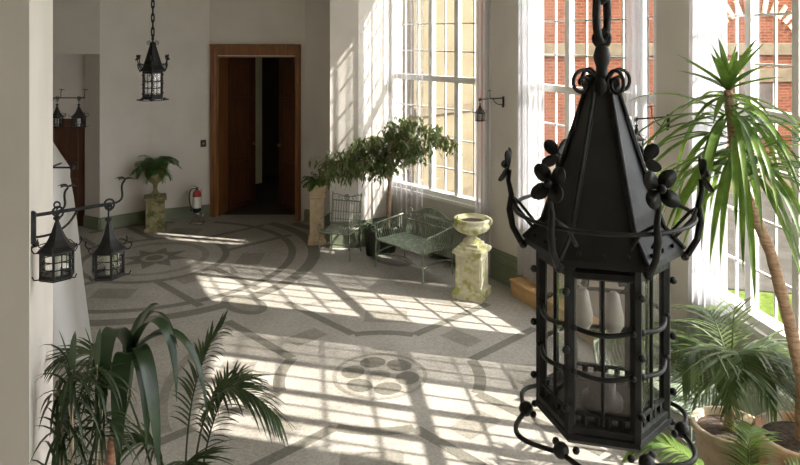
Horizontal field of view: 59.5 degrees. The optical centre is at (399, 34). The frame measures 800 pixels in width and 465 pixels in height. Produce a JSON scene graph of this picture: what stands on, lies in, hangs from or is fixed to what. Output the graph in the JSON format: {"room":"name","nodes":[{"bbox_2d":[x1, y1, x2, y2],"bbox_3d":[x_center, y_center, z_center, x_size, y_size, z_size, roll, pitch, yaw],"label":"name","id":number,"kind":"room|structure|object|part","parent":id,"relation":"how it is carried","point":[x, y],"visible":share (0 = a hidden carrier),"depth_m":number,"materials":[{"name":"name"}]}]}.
{"room":"historic interior","nodes":[
{"label":"historic interior","id":0,"kind":"room"},
{"bbox_2d":[0,0,52,464],"bbox_3d":[-2.410,0.576,3.584,1.837,6.272,1.536,0,0,0],"label":"wall","id":1,"kind":"structure","parent":0,"point":[26,26],"depth_m":2.82,"materials":[{"name":"paint"}]},
{"bbox_2d":[31,176,134,246],"bbox_3d":[-1.364,0.758,3.029,0.432,0.246,0.052,0,0,-40],"label":"bracket","id":2,"kind":"object","parent":1,"relation":"attached to","point":[62,210],"visible":1,"depth_m":2.97,"materials":[{"name":"black metal"}]},
{"bbox_3d":[-1.514,0.805,2.901,0.038,0.152,0.029,0,0,-40],"label":"wall plate","id":3,"kind":"part","parent":2,"relation":"part of","materials":[{"name":"black metal"}]},
{"bbox_2d":[31,201,81,282],"bbox_3d":[-1.449,0.863,2.957,0.201,0.323,0.201,0,0,0],"label":"lantern","id":4,"kind":"object","parent":2,"relation":"hanging from","point":[57,245],"visible":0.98,"depth_m":2.93,"materials":[{"name":"black metal"}]},
{"bbox_3d":[-1.436,0.964,2.969,0.169,0.121,0.169,0,0,0],"label":"frame","id":5,"kind":"part","parent":4,"relation":"part of","materials":[{"name":"black metal"}]},
{"bbox_3d":[-1.449,0.969,2.957,0.040,0.092,0.041,0,0,0],"label":"bulb","id":6,"kind":"part","parent":4,"relation":"part of","materials":[{"name":"white glass"}]},
{"bbox_3d":[-1.401,0.792,2.997,0.315,0.105,0.016,0,0,-40],"label":"arm","id":7,"kind":"part","parent":2,"relation":"part of","materials":[{"name":"black metal"}]},
{"bbox_2d":[84,204,131,280],"bbox_3d":[-1.288,0.904,3.093,0.201,0.323,0.201,0,0,-17],"label":"lantern","id":8,"kind":"object","parent":2,"relation":"hanging from","point":[108,245],"visible":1,"depth_m":3.07,"materials":[{"name":"black metal"}]},
{"bbox_3d":[-1.288,1.010,3.093,0.039,0.092,0.039,0,0,-32],"label":"bulb","id":9,"kind":"part","parent":8,"relation":"part of","materials":[{"name":"white glass"}]},
{"bbox_3d":[-1.280,1.005,3.109,0.169,0.121,0.169,0,0,-17],"label":"frame","id":10,"kind":"part","parent":8,"relation":"part of","materials":[{"name":"black metal"}]},
{"bbox_2d":[53,0,329,220],"bbox_3d":[-4.266,0.576,14.045,6.649,6.272,1.392,0,0,-3],"label":"wall","id":11,"kind":"structure","parent":0,"point":[97,43],"depth_m":13.86,"materials":[{"name":"paint"}]},
{"bbox_2d":[53,118,84,225],"bbox_3d":[-6.650,2.669,13.615,1.037,2.086,0.073,0,0,0],"label":"door","id":12,"kind":"structure","parent":11,"relation":"in","point":[70,142],"depth_m":13.59,"materials":[{"name":"brown wood"}]},
{"bbox_2d":[200,140,205,146],"bbox_3d":[-4.013,2.214,14.292,0.115,0.141,0.044,0,0,-23],"label":"light switch","id":13,"kind":"object","parent":11,"relation":"attached to","point":[202,142],"visible":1,"depth_m":14.28,"materials":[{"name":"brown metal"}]},
{"bbox_2d":[83,204,329,229],"bbox_3d":[-3.627,3.594,13.828,4.964,0.237,1.090,0,0,0],"label":"baseboard","id":14,"kind":"structure","parent":11,"relation":"attached to","point":[90,222],"depth_m":13.70,"materials":[{"name":"green paint"}]},
{"bbox_2d":[209,44,300,220],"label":"door","id":15,"kind":"structure","parent":11,"relation":"in","point":[232,78],"depth_m":14.74,"materials":[{"name":"red wood"}]},
{"bbox_3d":[-3.408,2.080,15.068,0.056,2.854,0.401,0,0,33],"label":"panel","id":16,"kind":"part","parent":15,"relation":"part of","materials":[{"name":"brown wood"}]},
{"bbox_3d":[-2.315,2.080,14.782,0.056,2.854,0.483,0,0,-40],"label":"panel","id":17,"kind":"part","parent":15,"relation":"part of","materials":[{"name":"brown wood"}]},
{"bbox_2d":[222,58,294,214],"bbox_3d":[-3.200,1.696,16.320,5.120,4.416,4.736,0,0,0],"label":"wall","id":18,"kind":"structure","parent":0,"point":[267,192],"depth_m":18.56,"materials":[{"name":"black"}]},
{"bbox_2d":[256,58,261,183],"bbox_3d":[-3.752,2.112,17.308,0.064,3.200,0.797,0,0,44],"label":"door","id":19,"kind":"structure","parent":18,"relation":"in","point":[258,60],"depth_m":17.50,"materials":[{"name":"paint"}]},
{"bbox_2d":[53,215,696,464],"bbox_3d":[-2.296,3.806,6.636,12.742,0.197,18.904,0,0,0],"label":"floor","id":20,"kind":"structure","parent":0,"point":[372,365],"depth_m":8.36,"materials":[{"name":"tile"}]},
{"bbox_2d":[53,142,91,360],"bbox_3d":[-4.083,0.941,7.875,1.361,5.466,0.148,0,0,3],"label":"curtain","id":21,"kind":"object","parent":20,"relation":"on","point":[70,311],"visible":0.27,"depth_m":7.89,"materials":[{"name":"white fabric"}]},
{"bbox_2d":[53,160,77,169],"bbox_3d":[-3.674,1.446,7.818,0.314,0.154,0.415,0,0,0],"label":"bracket","id":22,"kind":"object","parent":21,"relation":"attached to","point":[72,167],"visible":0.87,"depth_m":7.63,"materials":[{"name":"black metal"}]},
{"bbox_3d":[-3.704,1.446,7.829,0.253,0.154,0.393,0,0,0],"label":"rod","id":23,"kind":"part","parent":22,"relation":"part of","materials":[{"name":"black metal"}]},
{"bbox_2d":[30,328,139,464],"bbox_3d":[-1.367,2.470,3.042,0.504,2.483,0.489,0,0,-36],"label":"dracaena plant","id":24,"kind":"object","parent":20,"relation":"on","point":[62,400],"visible":1,"depth_m":2.99,"materials":[{"name":"green plant"}]},
{"bbox_3d":[-1.409,2.420,3.031,0.199,1.818,0.022,0,0,15],"label":"stem","id":25,"kind":"part","parent":24,"relation":"part of","materials":[{"name":"brown plant"}]},
{"bbox_3d":[-1.378,2.483,2.995,0.152,1.690,0.020,0,0,0],"label":"stem","id":26,"kind":"part","parent":24,"relation":"part of","materials":[{"name":"plant"}]},
{"bbox_3d":[-1.339,2.368,2.964,0.108,1.920,0.023,0,0,-29],"label":"stem","id":27,"kind":"part","parent":24,"relation":"part of","materials":[{"name":"brown plant"}]},
{"bbox_3d":[-1.316,2.394,3.055,0.020,1.869,0.115,0,0,-30],"label":"stem","id":28,"kind":"part","parent":24,"relation":"part of","materials":[{"name":"brown plant"}]},
{"bbox_3d":[-1.296,2.483,3.031,0.021,1.690,0.073,0,0,-25],"label":"stem","id":29,"kind":"part","parent":24,"relation":"part of","materials":[{"name":"brown plant"}]},
{"bbox_2d":[85,303,208,464],"bbox_3d":[-1.287,2.509,3.348,0.710,2.406,0.505,0,0,-16],"label":"dracaena plant","id":30,"kind":"object","parent":20,"relation":"on","point":[139,355],"visible":0.92,"depth_m":3.22,"materials":[{"name":"green plant"}]},
{"bbox_2d":[144,193,166,232],"bbox_3d":[-4.685,3.392,13.402,0.410,0.640,0.410,0,0,-20],"label":"pedestal","id":31,"kind":"object","parent":20,"relation":"on","point":[155,206],"visible":0.98,"depth_m":13.24,"materials":[{"name":"stone"}]},
{"bbox_2d":[143,165,165,196],"bbox_3d":[-4.685,2.778,13.402,0.448,0.589,0.448,0,0,0],"label":"urn","id":32,"kind":"object","parent":31,"relation":"on","point":[156,180],"visible":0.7,"depth_m":13.30,"materials":[{"name":"stone"}]},
{"bbox_2d":[130,155,181,183],"bbox_3d":[-4.667,2.560,13.378,0.919,0.476,0.906,0,0,0],"label":"fern","id":33,"kind":"object","parent":32,"relation":"in","point":[162,160],"visible":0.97,"depth_m":13.22,"materials":[{"name":"green plant"}]},
{"bbox_3d":[-4.625,3.392,13.238,0.218,0.333,0.010,0,0,-20],"label":"panel","id":34,"kind":"part","parent":31,"relation":"part of","materials":[{"name":"stone"}]},
{"bbox_2d":[44,310,294,464],"bbox_3d":[-1.249,2.690,3.792,1.259,2.044,0.916,0,0,-30],"label":"potted palm","id":35,"kind":"object","parent":20,"relation":"on","point":[225,386],"visible":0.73,"depth_m":3.86,"materials":[{"name":"plant"}]},
{"bbox_2d":[189,189,204,223],"bbox_3d":[-4.006,3.390,13.826,0.272,0.642,0.225,0,0,0],"label":"stand","id":36,"kind":"object","parent":20,"relation":"on","point":[198,213],"visible":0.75,"depth_m":13.82,"materials":[{"name":"silver metal"}]},
{"bbox_2d":[189,186,201,212],"bbox_3d":[-4.039,3.231,13.824,0.239,0.528,0.175,0,0,0],"label":"fire extinguisher","id":37,"kind":"object","parent":36,"relation":"on","point":[197,195],"visible":1,"depth_m":13.76,"materials":[{"name":"red metal"}]},
{"bbox_3d":[-4.006,3.610,13.823,0.272,0.202,0.219,0,0,0],"label":"foot frame","id":38,"kind":"part","parent":36,"relation":"part of","materials":[{"name":"silver metal"}]},
{"bbox_2d":[307,181,325,244],"bbox_3d":[-1.485,3.181,12.518,0.343,1.062,0.343,0,0,-7],"label":"pedestal","id":39,"kind":"object","parent":20,"relation":"on","point":[316,197],"visible":0.86,"depth_m":12.39,"materials":[{"name":"beige stone"}]},
{"bbox_2d":[301,173,327,191],"bbox_3d":[-1.481,2.646,12.518,0.577,0.282,0.601,0,0,0],"label":"fern","id":40,"kind":"object","parent":39,"relation":"on","point":[311,180],"visible":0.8,"depth_m":12.39,"materials":[{"name":"green plant"}]},
{"bbox_2d":[317,191,361,261],"bbox_3d":[-1.006,3.218,11.820,0.576,0.995,0.662,0,0,17],"label":"garden chair","id":41,"kind":"object","parent":20,"relation":"on","point":[348,226],"visible":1,"depth_m":11.98,"materials":[{"name":"grey paint"}]},
{"bbox_3d":[-1.344,3.498,11.628,0.054,0.434,0.030,0,0,-43],"label":"leg","id":42,"kind":"part","parent":41,"relation":"part of","materials":[{"name":"grey paint"}]},
{"bbox_3d":[-1.272,3.163,11.869,0.032,0.254,0.601,0,0,17],"label":"arm","id":43,"kind":"part","parent":41,"relation":"part of","materials":[{"name":"grey paint"}]},
{"bbox_3d":[-1.011,3.283,11.802,0.539,0.023,0.514,0,0,17],"label":"seat","id":44,"kind":"part","parent":41,"relation":"part of","materials":[{"name":"grey paint"}]},
{"bbox_3d":[-0.925,3.002,12.083,0.558,0.565,0.112,0,0,17],"label":"backrest","id":45,"kind":"part","parent":41,"relation":"part of","materials":[{"name":"grey paint"}]},
{"bbox_3d":[-0.832,3.498,11.472,0.030,0.434,0.054,0,0,-13],"label":"leg","id":46,"kind":"part","parent":41,"relation":"part of","materials":[{"name":"grey paint"}]},
{"bbox_3d":[-0.757,3.163,11.712,0.032,0.254,0.601,0,0,17],"label":"arm","id":47,"kind":"part","parent":41,"relation":"part of","materials":[{"name":"grey paint"}]},
{"bbox_3d":[-0.680,3.498,11.981,0.027,0.431,0.063,0,0,26],"label":"leg","id":48,"kind":"part","parent":41,"relation":"part of","materials":[{"name":"grey paint"}]},
{"bbox_2d":[360,222,385,255],"bbox_3d":[-0.453,3.442,11.849,0.452,0.541,0.409,0,0,0],"label":"potted plant","id":49,"kind":"object","parent":20,"relation":"on","point":[370,239],"visible":0.75,"depth_m":11.72,"materials":[{"name":"green plant"}]},
{"bbox_3d":[-0.461,3.482,11.827,0.312,0.461,0.312,0,0,0],"label":"pot","id":50,"kind":"part","parent":49,"relation":"part of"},
{"bbox_2d":[308,115,462,252],"bbox_3d":[-0.204,2.519,11.640,2.714,2.387,1.306,0,0,22],"label":"ficus tree","id":51,"kind":"object","parent":20,"relation":"on","point":[402,144],"visible":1,"depth_m":11.59,"materials":[{"name":"green plant"}]},
{"bbox_3d":[-0.218,3.494,12.032,0.407,0.435,0.407,0,0,0],"label":"pot","id":52,"kind":"part","parent":51,"relation":"part of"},
{"bbox_2d":[374,207,454,284],"bbox_3d":[0.246,3.255,11.066,0.773,0.917,1.205,0,0,-43],"label":"garden bench","id":53,"kind":"object","parent":20,"relation":"on","point":[411,242],"visible":0.98,"depth_m":11.14,"materials":[{"name":"green paint"}]},
{"bbox_3d":[-0.383,3.494,11.204,0.051,0.439,0.029,0,0,-13],"label":"leg","id":54,"kind":"part","parent":53,"relation":"part of","materials":[{"name":"green paint"}]},
{"bbox_3d":[-0.172,3.119,11.437,0.629,0.325,0.091,0,0,-43],"label":"arm","id":55,"kind":"part","parent":53,"relation":"part of","materials":[{"name":"green paint"}]},
{"bbox_3d":[0.211,3.277,11.034,0.635,0.028,1.062,0,0,-43],"label":"seat","id":56,"kind":"part","parent":53,"relation":"part of","materials":[{"name":"green paint"}]},
{"bbox_3d":[0.340,3.494,10.430,0.029,0.439,0.051,0,0,17],"label":"leg","id":57,"kind":"part","parent":53,"relation":"part of","materials":[{"name":"green paint"}]},
{"bbox_3d":[0.477,3.079,11.282,0.140,0.401,1.092,0,0,-43],"label":"backrest","id":58,"kind":"part","parent":53,"relation":"part of","materials":[{"name":"green paint"}]},
{"bbox_3d":[0.587,3.119,10.623,0.629,0.325,0.091,0,0,-43],"label":"arm","id":59,"kind":"part","parent":53,"relation":"part of","materials":[{"name":"green paint"}]},
{"bbox_3d":[0.805,3.494,10.863,0.051,0.439,0.029,0,0,-13],"label":"leg","id":60,"kind":"part","parent":53,"relation":"part of","materials":[{"name":"green paint"}]},
{"bbox_2d":[425,214,466,260],"bbox_3d":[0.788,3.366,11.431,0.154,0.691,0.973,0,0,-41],"label":"garden chair","id":61,"kind":"object","parent":20,"relation":"on","point":[430,219],"visible":0.34,"depth_m":11.42,"materials":[{"name":"paint"}]},
{"bbox_2d":[452,240,490,303],"bbox_3d":[1.024,3.328,9.958,0.430,0.768,0.430,0,0,27],"label":"pedestal","id":62,"kind":"object","parent":20,"relation":"on","point":[471,285],"visible":0.94,"depth_m":9.80,"materials":[{"name":"stone"}]},
{"bbox_2d":[453,213,492,244],"bbox_3d":[1.031,2.751,9.958,0.551,0.385,0.525,0,0,0],"label":"urn","id":63,"kind":"object","parent":62,"relation":"on","point":[472,225],"visible":1,"depth_m":9.84,"materials":[{"name":"stone"}]},
{"bbox_3d":[1.038,2.629,9.882,0.539,0.141,0.066,0,0,1],"label":"handle","id":64,"kind":"part","parent":63,"relation":"part of","materials":[{"name":"stone"}]},
{"bbox_3d":[1.024,3.334,9.958,0.369,0.371,0.369,0,0,27],"label":"panel moulding","id":65,"kind":"part","parent":62,"relation":"part of","materials":[{"name":"stone"}]},
{"bbox_2d":[509,277,598,343],"bbox_3d":[2.064,3.600,9.193,0.243,0.224,1.947,0,0,-24],"label":"wooden step","id":66,"kind":"structure","parent":20,"relation":"on","point":[523,289],"depth_m":9.57,"materials":[{"name":"beige wood"}]},
{"bbox_2d":[582,326,686,360],"bbox_3d":[2.413,3.323,7.205,0.830,0.778,0.920,0,0,-43],"label":"potted palm","id":67,"kind":"object","parent":20,"relation":"on","point":[655,337],"visible":0.09,"depth_m":7.06,"materials":[{"name":"plant"}]},
{"bbox_2d":[593,317,740,451],"bbox_3d":[2.511,3.255,6.591,0.773,0.917,1.205,0,0,-31],"label":"garden bench","id":68,"kind":"object","parent":20,"relation":"on","point":[706,401],"visible":0.2,"depth_m":6.66,"materials":[{"name":"green paint"}]},
{"bbox_3d":[2.179,3.119,7.041,0.629,0.325,0.091,0,0,-31],"label":"arm","id":69,"kind":"part","parent":68,"relation":"part of","materials":[{"name":"green paint"}]},
{"bbox_3d":[2.470,3.277,6.566,0.636,0.028,1.062,0,0,-31],"label":"seat","id":70,"kind":"part","parent":68,"relation":"part of","materials":[{"name":"green paint"}]},
{"bbox_3d":[2.783,3.079,6.754,0.140,0.401,1.092,0,0,-31],"label":"backrest","id":71,"kind":"part","parent":68,"relation":"part of","materials":[{"name":"green paint"}]},
{"bbox_3d":[2.471,3.494,5.949,0.029,0.439,0.051,0,0,29],"label":"leg","id":72,"kind":"part","parent":68,"relation":"part of","materials":[{"name":"green paint"}]},
{"bbox_3d":[2.753,3.119,6.087,0.629,0.325,0.091,0,0,-31],"label":"arm","id":73,"kind":"part","parent":68,"relation":"part of","materials":[{"name":"green paint"}]},
{"bbox_2d":[621,418,799,464],"bbox_3d":[2.193,3.174,4.274,1.680,1.076,1.201,0,0,-12],"label":"potted palm","id":74,"kind":"object","parent":20,"relation":"on","point":[745,432],"visible":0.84,"depth_m":4.56,"materials":[{"name":"plant"}]},
{"bbox_2d":[628,37,799,464],"bbox_3d":[2.328,1.860,4.831,1.635,3.704,1.785,0,0,-40],"label":"yucca plant","id":75,"kind":"object","parent":20,"relation":"on","point":[744,139],"visible":0.91,"depth_m":4.79,"materials":[{"name":"green plant"}]},
{"bbox_2d":[653,296,798,464],"bbox_3d":[2.610,2.873,5.452,1.397,1.678,1.209,0,0,0],"label":"potted palm","id":76,"kind":"object","parent":20,"relation":"on","point":[739,367],"visible":0.88,"depth_m":5.28,"materials":[{"name":"leaf"},{"name":"terracotta"},{"name":"soil"}]},
{"bbox_2d":[690,406,758,464],"bbox_3d":[2.598,3.392,5.530,0.570,0.640,0.570,0,0,0],"label":"pot","id":77,"kind":"object","parent":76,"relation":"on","point":[707,428],"depth_m":5.46,"materials":[{"name":"ceramic"}]},
{"bbox_2d":[737,370,794,416],"bbox_3d":[3.272,3.360,6.005,0.167,0.704,1.254,0,0,-8],"label":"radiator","id":78,"kind":"object","parent":20,"relation":"on","point":[789,405],"visible":0.13,"depth_m":6.14,"materials":[{"name":"white metal"}]},
{"bbox_3d":[-6.413,0.576,11.552,0.998,6.272,0.704,0,0,0],"label":"pillar","id":79,"kind":"structure","parent":20,"relation":"on","visible":0},
{"bbox_2d":[53,89,87,99],"bbox_3d":[-5.530,1.041,11.545,0.788,0.303,0.064,0,0,0],"label":"bracket","id":80,"kind":"object","parent":79,"relation":"attached to","point":[57,97],"visible":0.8,"depth_m":11.54,"materials":[{"name":"black metal"}]},
{"bbox_2d":[53,98,65,127],"bbox_3d":[-5.655,1.284,11.546,0.302,0.485,0.302,0,0,-11],"label":"lantern","id":81,"kind":"object","parent":80,"relation":"hanging from","point":[57,114],"visible":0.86,"depth_m":11.52,"materials":[{"name":"black metal"}]},
{"bbox_3d":[-5.641,1.436,11.568,0.253,0.181,0.253,0,0,-11],"label":"frame","id":82,"kind":"part","parent":81,"relation":"part of","materials":[{"name":"black metal"}]},
{"bbox_3d":[-5.555,1.088,11.546,0.717,0.121,0.019,0,0,0],"label":"arm","id":83,"kind":"part","parent":80,"relation":"part of","materials":[{"name":"black metal"}]},
{"bbox_2d":[68,98,88,127],"bbox_3d":[-5.297,1.284,11.546,0.302,0.485,0.302,0,0,-34],"label":"lantern","id":84,"kind":"object","parent":80,"relation":"hanging from","point":[78,114],"visible":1,"depth_m":11.51,"materials":[{"name":"black metal"}]},
{"bbox_3d":[-5.292,1.436,11.572,0.253,0.181,0.253,0,0,-34],"label":"frame","id":85,"kind":"part","parent":84,"relation":"part of","materials":[{"name":"black metal"}]},
{"bbox_2d":[330,0,794,389],"bbox_3d":[2.366,0.576,5.960,3.056,6.272,17.643,0,0,-18],"label":"wall","id":86,"kind":"structure","parent":0,"point":[359,29],"depth_m":10.78,"materials":[{"name":"paint"}]},
{"bbox_2d":[390,0,474,209],"bbox_3d":[0.625,0.592,11.844,0.186,4.358,2.340,0,0,-41],"label":"window","id":87,"kind":"structure","parent":86,"relation":"in","point":[456,198],"depth_m":11.91,"materials":[{"name":"white paint"}]},
{"bbox_3d":[0.586,2.744,11.810,0.083,0.055,2.340,0,0,-41],"label":"sill","id":88,"kind":"part","parent":87,"relation":"part of","materials":[{"name":"white paint"}]},
{"bbox_2d":[475,0,490,275],"bbox_3d":[1.277,1.018,10.796,0.108,5.312,0.320,0,0,-42],"label":"sheer curtain","id":89,"kind":"object","parent":86,"relation":"hanging from","point":[482,7],"visible":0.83,"depth_m":10.77,"materials":[{"name":"white fabric"}]},
{"bbox_2d":[478,90,503,107],"bbox_3d":[1.357,0.955,10.412,0.478,0.273,0.058,0,0,-30],"label":"bracket","id":90,"kind":"object","parent":86,"relation":"attached to","point":[502,97],"visible":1,"depth_m":10.45,"materials":[{"name":"black metal"}]},
{"bbox_2d":[473,100,486,121],"bbox_3d":[1.179,1.101,10.308,0.207,0.332,0.207,0,0,-6],"label":"lantern","id":91,"kind":"object","parent":90,"relation":"hanging from","point":[479,111],"visible":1,"depth_m":10.28,"materials":[{"name":"black metal"}]},
{"bbox_3d":[1.190,1.206,10.322,0.173,0.124,0.173,0,0,-6],"label":"frame","id":92,"kind":"part","parent":91,"relation":"part of","materials":[{"name":"black metal"}]},
{"bbox_3d":[1.367,0.995,10.417,0.436,0.113,0.017,0,0,-30],"label":"arm","id":93,"kind":"part","parent":90,"relation":"part of","materials":[{"name":"black metal"}]},
{"bbox_2d":[330,216,687,371],"bbox_3d":[1.804,3.488,8.626,1.624,0.448,9.338,0,0,-30],"label":"baseboard","id":94,"kind":"structure","parent":86,"relation":"attached to","point":[503,265],"depth_m":10.67,"materials":[{"name":"green paint"}]},
{"bbox_2d":[544,0,655,279],"bbox_3d":[2.415,0.592,9.076,0.186,4.358,2.479,0,0,-27],"label":"window","id":95,"kind":"structure","parent":86,"relation":"in","point":[569,20],"depth_m":9.36,"materials":[{"name":"white paint"}]},
{"bbox_2d":[517,0,543,281],"bbox_3d":[1.843,0.902,9.861,0.117,5.082,0.615,0,0,-26],"label":"sheer curtain","id":96,"kind":"object","parent":95,"relation":"hanging from","point":[530,12],"visible":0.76,"depth_m":9.86,"materials":[{"name":"white fabric"}]},
{"bbox_2d":[625,0,648,325],"bbox_3d":[2.739,0.902,8.084,0.104,5.082,0.396,0,0,-28],"label":"sheer curtain","id":97,"kind":"object","parent":95,"relation":"hanging from","point":[637,11],"visible":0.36,"depth_m":8.08,"materials":[{"name":"white fabric"}]},
{"bbox_2d":[634,105,669,130],"bbox_3d":[2.755,0.915,7.661,0.505,0.288,0.061,0,0,-25],"label":"bracket","id":98,"kind":"object","parent":86,"relation":"attached to","point":[650,106],"visible":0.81,"depth_m":7.66,"materials":[{"name":"black metal"}]},
{"bbox_2d":[634,118,646,149],"bbox_3d":[2.557,1.080,7.568,0.229,0.368,0.229,0,0,-23],"label":"lantern","id":99,"kind":"object","parent":98,"relation":"hanging from","point":[639,137],"visible":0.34,"depth_m":7.54,"materials":[{"name":"black metal"}]},
{"bbox_3d":[2.766,0.958,7.666,0.461,0.117,0.018,0,0,-25],"label":"arm","id":100,"kind":"part","parent":98,"relation":"part of","materials":[{"name":"black metal"}]},
{"bbox_2d":[727,0,799,358],"bbox_3d":[3.401,0.592,6.218,0.186,4.358,2.455,0,0,-8],"label":"window","id":101,"kind":"structure","parent":86,"relation":"in","point":[766,326],"depth_m":6.42,"materials":[{"name":"white paint"}]},
{"bbox_2d":[688,0,727,389],"bbox_3d":[3.126,1.018,7.083,0.117,5.312,0.614,0,0,-8],"label":"sheer curtain","id":102,"kind":"object","parent":101,"relation":"hanging from","point":[707,279],"visible":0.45,"depth_m":7.08,"materials":[{"name":"white fabric"}]},
{"bbox_3d":[3.350,2.744,6.211,0.083,0.055,2.455,0,0,-8],"label":"sill","id":103,"kind":"part","parent":101,"relation":"part of","materials":[{"name":"white paint"}]},
{"bbox_2d":[544,192,791,293],"bbox_3d":[17.280,4.570,25.216,42.240,0.230,26.368,0,0,0],"label":"yard","id":104,"kind":"structure","parent":0,"point":[784,251],"depth_m":14.34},
{"bbox_2d":[402,0,472,196],"bbox_3d":[0.262,-1.280,18.047,2.637,11.520,2.586,0,0,42],"label":"building","id":105,"kind":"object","parent":104,"relation":"on","point":[412,5],"visible":0.23,"depth_m":17.05,"materials":[{"name":"stone"}]},
{"bbox_2d":[544,0,791,201],"bbox_3d":[11.766,-1.920,22.169,20.480,12.800,3.917,0,0,-11],"label":"building","id":106,"kind":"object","parent":104,"relation":"on","point":[766,23],"visible":0.16,"depth_m":19.14,"materials":[{"name":"red brick"}]},
{"bbox_2d":[728,290,791,323],"bbox_3d":[21.504,4.576,8.960,33.792,0.192,48.640,0,0,0],"label":"ground","id":107,"kind":"structure","parent":0,"point":[766,300],"depth_m":11.77,"materials":[{"name":"green plant"}]},
{"bbox_3d":[-2.016,-2.624,5.888,11.328,0.128,17.408,0,0,0],"label":"ceiling","id":108,"kind":"structure","parent":0,"visible":0},
{"bbox_2d":[135,0,169,101],"bbox_3d":[-4.186,-0.742,11.853,0.583,3.701,0.574,0,0,26],"label":"hanging lantern","id":109,"kind":"object","parent":108,"relation":"hanging from","point":[152,66],"visible":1,"depth_m":11.78,"materials":[{"name":"black metal"}]},
{"bbox_3d":[-4.186,0.833,11.853,0.388,0.451,0.388,0,0,0],"label":"frame","id":110,"kind":"part","parent":109,"relation":"part of","materials":[{"name":"black metal"}]},
{"bbox_3d":[-4.186,1.066,11.853,0.361,0.032,0.361,0,0,0],"label":"plate","id":111,"kind":"part","parent":109,"relation":"part of","materials":[{"name":"black metal"}]},
{"bbox_3d":[-4.186,-1.276,11.853,0.057,2.632,0.054,0,0,16],"label":"chain","id":112,"kind":"part","parent":109,"relation":"part of","materials":[{"name":"black metal"}]},
{"bbox_2d":[498,0,714,464],"bbox_3d":[0.572,-0.742,1.984,0.583,3.701,0.574,0,0,26],"label":"hanging lantern","id":113,"kind":"object","parent":108,"relation":"hanging from","point":[601,219],"visible":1,"depth_m":1.90,"materials":[{"name":"black metal"}]},
{"bbox_2d":[498,147,511,180],"bbox_3d":[0.310,0.379,2.054,0.035,0.091,0.092,0,0,15],"label":"flower","id":114,"kind":"object","parent":113,"relation":"on","point":[506,163],"depth_m":2.04,"materials":[{"name":"black metal"}]},
{"bbox_2d":[530,163,565,202],"bbox_3d":[0.380,0.379,1.792,0.092,0.091,0.035,0,0,45],"label":"flower","id":115,"kind":"object","parent":113,"relation":"on","point":[540,191],"depth_m":1.79,"materials":[{"name":"black metal"}]},
{"bbox_2d":[541,139,566,166],"bbox_3d":[0.502,0.379,2.246,0.092,0.091,0.035,0,0,-15],"label":"flower","id":116,"kind":"object","parent":113,"relation":"on","point":[551,147],"depth_m":2.23,"materials":[{"name":"black metal"}]},
{"bbox_3d":[0.506,0.762,1.943,0.059,0.122,0.057,0,0,0],"label":"bulb","id":117,"kind":"part","parent":113,"relation":"part of","materials":[{"name":"white glass"}]},
{"bbox_3d":[0.572,-1.276,1.984,0.057,2.632,0.054,0,0,16],"label":"chain","id":118,"kind":"part","parent":113,"relation":"part of","materials":[{"name":"black metal"}]},
{"bbox_3d":[0.572,0.833,1.984,0.388,0.451,0.388,0,0,0],"label":"frame","id":119,"kind":"part","parent":113,"relation":"part of","materials":[{"name":"black metal"}]},
{"bbox_3d":[0.572,1.066,1.984,0.361,0.032,0.361,0,0,0],"label":"plate","id":120,"kind":"part","parent":113,"relation":"part of","materials":[{"name":"black metal"}]},
{"bbox_3d":[0.608,0.793,1.994,0.059,0.122,0.057,0,0,0],"label":"bulb","id":121,"kind":"part","parent":113,"relation":"part of","materials":[{"name":"white glass"}]},
{"bbox_2d":[638,143,661,171],"bbox_3d":[0.764,0.379,2.176,0.035,0.091,0.092,0,0,-45],"label":"flower","id":122,"kind":"object","parent":113,"relation":"on","point":[651,151],"depth_m":2.16,"materials":[{"name":"black metal"}]},
{"bbox_2d":[643,169,680,208],"bbox_3d":[0.642,0.379,1.722,0.092,0.091,0.035,0,0,-15],"label":"flower","id":123,"kind":"object","parent":113,"relation":"on","point":[666,179],"depth_m":1.72,"materials":[{"name":"black metal"}]},
{"bbox_2d":[698,155,714,192],"bbox_3d":[0.834,0.379,1.914,0.035,0.091,0.092,0,0,15],"label":"flower","id":124,"kind":"object","parent":113,"relation":"on","point":[702,163],"depth_m":1.90,"materials":[{"name":"black metal"}]}
]}

